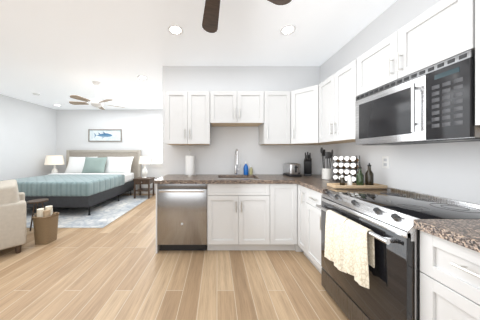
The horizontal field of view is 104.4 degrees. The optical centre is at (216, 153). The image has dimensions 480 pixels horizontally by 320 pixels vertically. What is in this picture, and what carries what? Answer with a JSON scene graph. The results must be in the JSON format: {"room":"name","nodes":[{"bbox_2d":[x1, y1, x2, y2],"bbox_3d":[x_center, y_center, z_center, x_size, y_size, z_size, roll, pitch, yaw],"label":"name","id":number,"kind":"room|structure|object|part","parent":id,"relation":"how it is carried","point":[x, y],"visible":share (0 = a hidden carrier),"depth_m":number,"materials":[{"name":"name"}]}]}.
{"room":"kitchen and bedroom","nodes":[
{"label":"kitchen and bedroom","id":0,"kind":"room"},
{"bbox_2d":[0,94,55,180],"bbox_3d":[-5.060,-0.075,2.027,0.120,2.617,7.694,0,0,0],"label":"wall","id":1,"kind":"structure","parent":0,"point":[27,137],"depth_m":4.80,"materials":[{"name":"white paint"}]},
{"bbox_2d":[56,110,161,190],"bbox_3d":[-2.929,-0.075,5.814,4.141,2.617,0.120,0,0,0],"label":"wall","id":2,"kind":"structure","parent":0,"point":[73,127],"depth_m":5.75,"materials":[{"name":"white paint"}]},
{"bbox_2d":[88,129,121,141],"bbox_3d":[-3.470,-0.575,5.736,1.030,0.385,0.030,0,0,0],"label":"framed picture","id":3,"kind":"object","parent":2,"relation":"attached to","point":[104,135],"visible":1,"depth_m":5.74,"materials":[{"name":"white paper"}]},
{"bbox_2d":[124,191,155,193],"bbox_3d":[-2.915,1.185,5.747,4.111,0.095,0.014,0,0,0],"label":"baseboard","id":4,"kind":"structure","parent":2,"relation":"attached to","point":[132,192],"depth_m":5.73,"materials":[{"name":"white wood"}]},
{"bbox_2d":[148,120,161,166],"bbox_3d":[-1.565,-0.320,5.720,1.140,1.465,0.060,0,0,0],"label":"window","id":5,"kind":"structure","parent":2,"relation":"in","point":[155,142],"depth_m":5.74,"materials":[{"name":"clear glass"}]},
{"bbox_2d":[0,194,348,319],"bbox_3d":[-1.690,1.283,2.027,6.860,0.100,7.694,0,0,0],"label":"floor","id":6,"kind":"structure","parent":0,"point":[119,268],"depth_m":1.80,"materials":[{"name":"brown wood"}]},
{"bbox_2d":[0,179,25,252],"bbox_3d":[-3.037,0.808,2.295,0.920,0.848,0.920,0,0,43],"label":"armchair","id":7,"kind":"object","parent":6,"relation":"on","point":[12,216],"visible":1,"depth_m":2.24,"materials":[{"name":"fabric"}]},
{"bbox_2d":[32,206,58,244],"bbox_3d":[-2.400,0.988,2.600,0.267,0.488,0.241,0,0,0],"label":"wicker basket","id":8,"kind":"object","parent":6,"relation":"on","point":[45,223],"visible":1,"depth_m":2.52,"materials":[{"name":"brown wicker"}]},
{"bbox_2d":[26,196,150,227],"bbox_3d":[-3.225,1.228,4.265,2.650,0.008,2.370,0,0,0],"label":"bedroom rug","id":9,"kind":"object","parent":6,"relation":"on","point":[104,214],"visible":0.52,"depth_m":3.81,"materials":[{"name":"grey carpet"}]},
{"bbox_2d":[27,198,48,230],"bbox_3d":[-2.950,0.993,3.050,0.260,0.460,0.260,0,0,0],"label":"end table","id":10,"kind":"object","parent":9,"relation":"on","point":[37,201],"visible":0.54,"depth_m":2.99,"materials":[{"name":"brown wood"}]},
{"bbox_2d":[2,150,140,214],"bbox_3d":[-3.462,0.550,4.633,2.256,1.344,2.143,0,0,0],"label":"king bed","id":11,"kind":"object","parent":9,"relation":"on","point":[88,179],"visible":0.98,"depth_m":4.30,"materials":[{"name":"teal fabric"}]},
{"bbox_3d":[-3.462,0.549,5.670,2.256,1.343,0.070,0,0,0],"label":"headboard","id":12,"kind":"part","parent":11,"relation":"part of","materials":[{"name":"beige fabric"}]},
{"bbox_2d":[133,177,154,198],"bbox_3d":[-2.070,0.953,5.280,0.460,0.539,0.440,0,0,0],"label":"nightstand","id":13,"kind":"object","parent":9,"relation":"on","point":[141,180],"visible":0.96,"depth_m":5.09,"materials":[{"name":"brown wood"}]},
{"bbox_2d":[139,156,149,177],"bbox_3d":[-2.077,0.371,5.300,0.300,0.620,0.300,0,0,0],"label":"lamp","id":14,"kind":"object","parent":13,"relation":"on","point":[144,160],"visible":1,"depth_m":5.22,"materials":[{"name":"white fabric"}]},
{"bbox_3d":[-4.683,0.953,5.280,0.435,0.539,0.440,0,0,0],"label":"nightstand","id":15,"kind":"object","parent":9,"relation":"on","visible":0},
{"bbox_2d":[44,155,63,172],"bbox_3d":[-4.650,0.361,5.300,0.440,0.640,0.440,0,0,0],"label":"lamp","id":16,"kind":"object","parent":15,"relation":"on","point":[54,160],"visible":0.75,"depth_m":5.17,"materials":[{"name":"white fabric"}]},
{"bbox_2d":[157,184,206,250],"bbox_3d":[-0.431,0.799,2.542,0.613,0.865,0.587,0,0,0],"label":"dishwasher","id":17,"kind":"object","parent":6,"relation":"on","point":[181,217],"visible":0.96,"depth_m":2.28,"materials":[{"name":"metal"}]},
{"bbox_2d":[207,184,265,249],"bbox_3d":[0.296,0.798,2.598,0.837,0.866,0.616,0,0,0],"label":"base cabinet","id":18,"kind":"object","parent":6,"relation":"on","point":[265,212],"depth_m":2.30,"materials":[{"name":"white wood"}]},
{"bbox_2d":[154,176,334,183],"bbox_3d":[0.423,0.342,2.585,2.390,0.042,0.646,0,0,0],"label":"countertop","id":19,"kind":"structure","parent":18,"relation":"on","point":[165,179],"depth_m":2.26,"materials":[{"name":"brown stone"}]},
{"bbox_2d":[184,150,195,175],"bbox_3d":[-0.400,0.126,2.750,0.170,0.388,0.170,0,0,0],"label":"paper towel holder","id":20,"kind":"object","parent":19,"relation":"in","point":[190,165],"visible":1,"depth_m":2.69,"materials":[{"name":"white paper"}]},
{"bbox_2d":[218,176,253,179],"bbox_3d":[0.290,0.461,2.598,0.556,0.220,0.402,0,0,0],"label":"sink","id":21,"kind":"object","parent":19,"relation":"in","point":[219,177],"depth_m":2.77,"materials":[{"name":"silver metal"}]},
{"bbox_2d":[234,148,240,175],"bbox_3d":[0.314,0.118,2.756,0.103,0.406,0.235,0,0,0],"label":"faucet","id":22,"kind":"object","parent":19,"relation":"on","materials":[{"name":"silver metal"}]},
{"bbox_2d":[243,161,247,174],"bbox_3d":[0.445,0.213,2.850,0.074,0.212,0.074,0,0,0],"label":"dish soap bottle","id":23,"kind":"object","parent":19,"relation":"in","point":[245,170],"visible":1,"depth_m":2.82,"materials":[{"name":"blue plastic"}]},
{"bbox_2d":[249,166,252,174],"bbox_3d":[0.525,0.244,2.850,0.052,0.150,0.051,0,0,0],"label":"hand soap","id":24,"kind":"object","parent":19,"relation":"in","point":[250,171],"visible":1,"depth_m":2.83,"materials":[{"name":"yellow plastic"}]},
{"bbox_2d":[283,163,301,176],"bbox_3d":[1.100,0.226,2.709,0.170,0.186,0.298,0,0,0],"label":"toaster","id":25,"kind":"object","parent":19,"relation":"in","point":[291,169],"visible":1,"depth_m":2.59,"materials":[{"name":"metal"}]},
{"bbox_2d":[304,152,311,175],"bbox_3d":[1.354,0.144,2.756,0.100,0.351,0.196,0,0,30],"label":"knife block","id":26,"kind":"object","parent":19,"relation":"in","point":[307,165],"visible":1,"depth_m":2.70,"materials":[{"name":"black plastic"}]},
{"bbox_2d":[320,147,332,179],"bbox_3d":[1.385,0.117,2.334,0.140,0.405,0.132,0,0,0],"label":"utensil crock","id":27,"kind":"object","parent":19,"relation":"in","point":[327,173],"visible":0.98,"depth_m":2.30,"materials":[{"name":"white ceramic"}]},
{"bbox_2d":[266,184,293,249],"bbox_3d":[0.806,0.798,2.569,0.419,0.866,0.676,0,0,0],"label":"base cabinet","id":28,"kind":"object","parent":6,"relation":"on","point":[279,197],"depth_m":2.30,"materials":[{"name":"white wood"}]},
{"bbox_2d":[294,180,390,193],"bbox_3d":[1.292,0.342,1.976,0.651,0.042,0.573,0,0,0],"label":"countertop","id":29,"kind":"structure","parent":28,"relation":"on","point":[314,185],"depth_m":1.95,"materials":[{"name":"brown stone"}]},
{"bbox_2d":[333,156,359,182],"bbox_3d":[1.441,0.169,2.072,0.093,0.301,0.243,0,0,-32],"label":"spice rack","id":30,"kind":"object","parent":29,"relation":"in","point":[345,165],"visible":0.92,"depth_m":2.04,"materials":[{"name":"black metal"}]},
{"bbox_2d":[327,183,386,187],"bbox_3d":[1.340,0.305,1.785,0.480,0.028,0.140,0,0,0],"label":"wood tray","id":31,"kind":"object","parent":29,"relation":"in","point":[353,185],"visible":0.92,"depth_m":1.72,"materials":[{"name":"brown wood"}]},
{"bbox_2d":[340,175,344,184],"bbox_3d":[1.210,0.254,1.785,0.044,0.104,0.044,0,0,0],"label":"shaker","id":32,"kind":"object","parent":31,"relation":"on","point":[342,179],"visible":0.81,"depth_m":1.77,"materials":[{"name":"clear glass"}]},
{"bbox_2d":[347,175,351,184],"bbox_3d":[1.280,0.254,1.785,0.044,0.104,0.044,0,0,0],"label":"shaker","id":33,"kind":"object","parent":31,"relation":"on","point":[349,179],"visible":0.79,"depth_m":1.77,"materials":[{"name":"white ceramic"}]},
{"bbox_2d":[356,166,363,184],"bbox_3d":[1.380,0.210,1.785,0.058,0.192,0.057,0,0,0],"label":"oil bottle","id":34,"kind":"object","parent":31,"relation":"on","point":[359,178],"visible":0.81,"depth_m":1.77,"materials":[{"name":"green glass"}]},
{"bbox_2d":[365,163,373,184],"bbox_3d":[1.470,0.196,1.785,0.064,0.220,0.063,0,0,0],"label":"oil bottle","id":35,"kind":"object","parent":31,"relation":"on","point":[369,177],"visible":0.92,"depth_m":1.76,"materials":[{"name":"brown glass"}]},
{"bbox_2d":[294,184,305,255],"bbox_3d":[1.274,0.798,2.160,0.674,0.866,0.301,0,0,0],"label":"base cabinet","id":36,"kind":"object","parent":6,"relation":"on","point":[299,189],"depth_m":2.23,"materials":[{"name":"white wood"}]},
{"bbox_2d":[306,188,321,272],"bbox_3d":[1.303,0.798,1.908,0.616,0.866,0.437,0,0,0],"label":"base cabinet","id":37,"kind":"object","parent":6,"relation":"on","point":[313,213],"depth_m":1.92,"materials":[{"name":"white wood"}]},
{"bbox_2d":[316,188,479,319],"bbox_3d":[1.229,0.770,1.300,0.770,0.924,0.770,0,0,0],"label":"range","id":38,"kind":"object","parent":6,"relation":"on","point":[370,253],"visible":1,"depth_m":1.12,"materials":[{"name":"metal"}]},
{"bbox_2d":[324,209,351,273],"bbox_3d":[0.877,0.625,1.357,0.065,0.367,0.214,0,0,0],"label":"towel","id":39,"kind":"object","parent":38,"relation":"hanging from","point":[336,224],"depth_m":1.33,"materials":[{"name":"beige fabric"}]},
{"bbox_2d":[342,219,374,289],"bbox_3d":[0.876,0.609,1.157,0.065,0.339,0.184,0,0,0],"label":"towel","id":40,"kind":"object","parent":38,"relation":"hanging from","point":[358,248],"depth_m":1.12,"materials":[{"name":"beige fabric"}]},
{"bbox_2d":[415,228,479,319],"bbox_3d":[1.303,0.798,0.652,0.616,0.866,0.519,0,0,0],"label":"base cabinet","id":41,"kind":"object","parent":6,"relation":"on","point":[449,274],"depth_m":0.80,"materials":[{"name":"white wood"}]},
{"bbox_2d":[414,220,479,251],"bbox_3d":[1.292,0.342,0.446,0.651,0.042,0.930,0,0,0],"label":"countertop","id":42,"kind":"structure","parent":41,"relation":"on","point":[464,233],"depth_m":0.80,"materials":[{"name":"brown stone"}]},
{"bbox_2d":[0,0,396,109],"bbox_3d":[-1.690,-1.434,2.027,6.860,0.100,7.694,0,0,0],"label":"ceiling","id":43,"kind":"structure","parent":0,"point":[58,52],"depth_m":2.28,"materials":[{"name":"white paint"}]},
{"bbox_2d":[69,81,124,109],"bbox_3d":[-2.353,-1.139,3.561,0.932,0.490,0.955,0,0,0],"label":"ceiling fan","id":44,"kind":"object","parent":43,"relation":"hanging from","point":[96,102],"visible":1,"depth_m":3.51,"materials":[{"name":"brown wood"}]},
{"bbox_2d":[137,76,146,79],"bbox_3d":[-1.350,-1.379,3.350,0.170,0.008,0.170,0,0,0],"label":"recessed light","id":45,"kind":"object","parent":43,"relation":"in","point":[142,77],"visible":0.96,"depth_m":3.34,"materials":[{"name":"white plastic"}]},
{"bbox_2d":[168,25,182,34],"bbox_3d":[-0.462,-1.379,2.065,0.170,0.008,0.170,0,0,0],"label":"recessed light","id":46,"kind":"object","parent":43,"relation":"in","point":[175,29],"visible":1,"depth_m":2.06,"materials":[{"name":"white plastic"}]},
{"bbox_2d":[202,0,291,32],"bbox_3d":[-0.018,-1.184,1.089,1.064,0.400,1.054,0,0,0],"label":"ceiling fan","id":47,"kind":"object","parent":43,"relation":"hanging from","point":[210,17],"visible":1,"depth_m":1.39,"materials":[{"name":"brown wood"}]},
{"bbox_2d":[280,25,295,34],"bbox_3d":[0.792,-1.379,2.065,0.170,0.008,0.170,0,0,0],"label":"recessed light","id":48,"kind":"object","parent":43,"relation":"in","point":[288,30],"visible":1,"depth_m":2.06,"materials":[{"name":"white plastic"}]},
{"bbox_2d":[162,66,319,176],"bbox_3d":[0.441,-0.075,4.392,2.599,2.617,2.964,0,0,0],"label":"wall","id":49,"kind":"structure","parent":0,"point":[217,156],"depth_m":2.91,"materials":[{"name":"white paint"}]},
{"bbox_2d":[165,91,213,143],"bbox_3d":[-0.379,-0.506,2.723,0.680,0.729,0.328,0,0,0],"label":"upper cabinet","id":50,"kind":"object","parent":49,"relation":"attached to","point":[189,116],"depth_m":2.57,"materials":[{"name":"white wood"}]},
{"bbox_2d":[214,91,257,125],"bbox_3d":[0.276,-0.652,2.723,0.747,0.438,0.328,0,0,0],"label":"upper cabinet","id":51,"kind":"object","parent":49,"relation":"attached to","point":[231,108],"depth_m":2.57,"materials":[{"name":"white wood"}]},
{"bbox_2d":[254,91,285,143],"bbox_3d":[0.834,-0.506,2.702,0.485,0.729,0.370,0,0,0],"label":"upper cabinet","id":52,"kind":"object","parent":49,"relation":"attached to","point":[271,104],"depth_m":2.57,"materials":[{"name":"white wood"}]},
{"bbox_2d":[286,85,317,143],"bbox_3d":[1.288,-0.506,2.579,0.659,0.729,0.659,0,0,0],"label":"upper cabinet","id":53,"kind":"object","parent":49,"relation":"attached to","point":[301,104],"depth_m":2.46,"materials":[{"name":"white wood"}]},
{"bbox_2d":[320,0,479,203],"bbox_3d":[1.680,-0.075,0.545,0.120,2.617,4.730,0,0,0],"label":"wall","id":54,"kind":"structure","parent":0,"point":[451,170],"depth_m":1.58,"materials":[{"name":"white paint"}]},
{"bbox_2d":[318,61,356,143],"bbox_3d":[1.411,-0.506,2.027,0.370,0.729,0.678,0,0,0],"label":"upper cabinet","id":55,"kind":"object","parent":54,"relation":"attached to","point":[336,98],"depth_m":1.95,"materials":[{"name":"white wood"}]},
{"bbox_2d":[382,156,388,168],"bbox_3d":[1.616,0.079,1.775,0.008,0.116,0.072,0,0,0],"label":"outlet","id":56,"kind":"object","parent":54,"relation":"attached to","point":[385,161],"visible":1,"depth_m":1.77,"materials":[{"name":"white plastic"}]},
{"bbox_2d":[354,0,473,95],"bbox_3d":[1.432,-0.699,1.300,0.328,0.343,0.768,0,0,0],"label":"upper cabinet","id":57,"kind":"object","parent":54,"relation":"attached to","point":[445,31],"depth_m":1.16,"materials":[{"name":"white wood"}]},
{"bbox_2d":[355,50,479,144],"bbox_3d":[1.411,-0.298,1.300,0.410,0.442,0.764,0,0,0],"label":"over-the-range microwave","id":58,"kind":"object","parent":57,"relation":"attached to","point":[435,103],"visible":1,"depth_m":1.12,"materials":[{"name":"metal"}]},
{"bbox_2d":[470,0,479,124],"bbox_3d":[1.432,-0.506,0.584,0.328,0.729,0.656,0,0,0],"label":"upper cabinet","id":59,"kind":"object","parent":54,"relation":"attached to","point":[476,2],"depth_m":0.90,"materials":[{"name":"white wood"}]}
]}

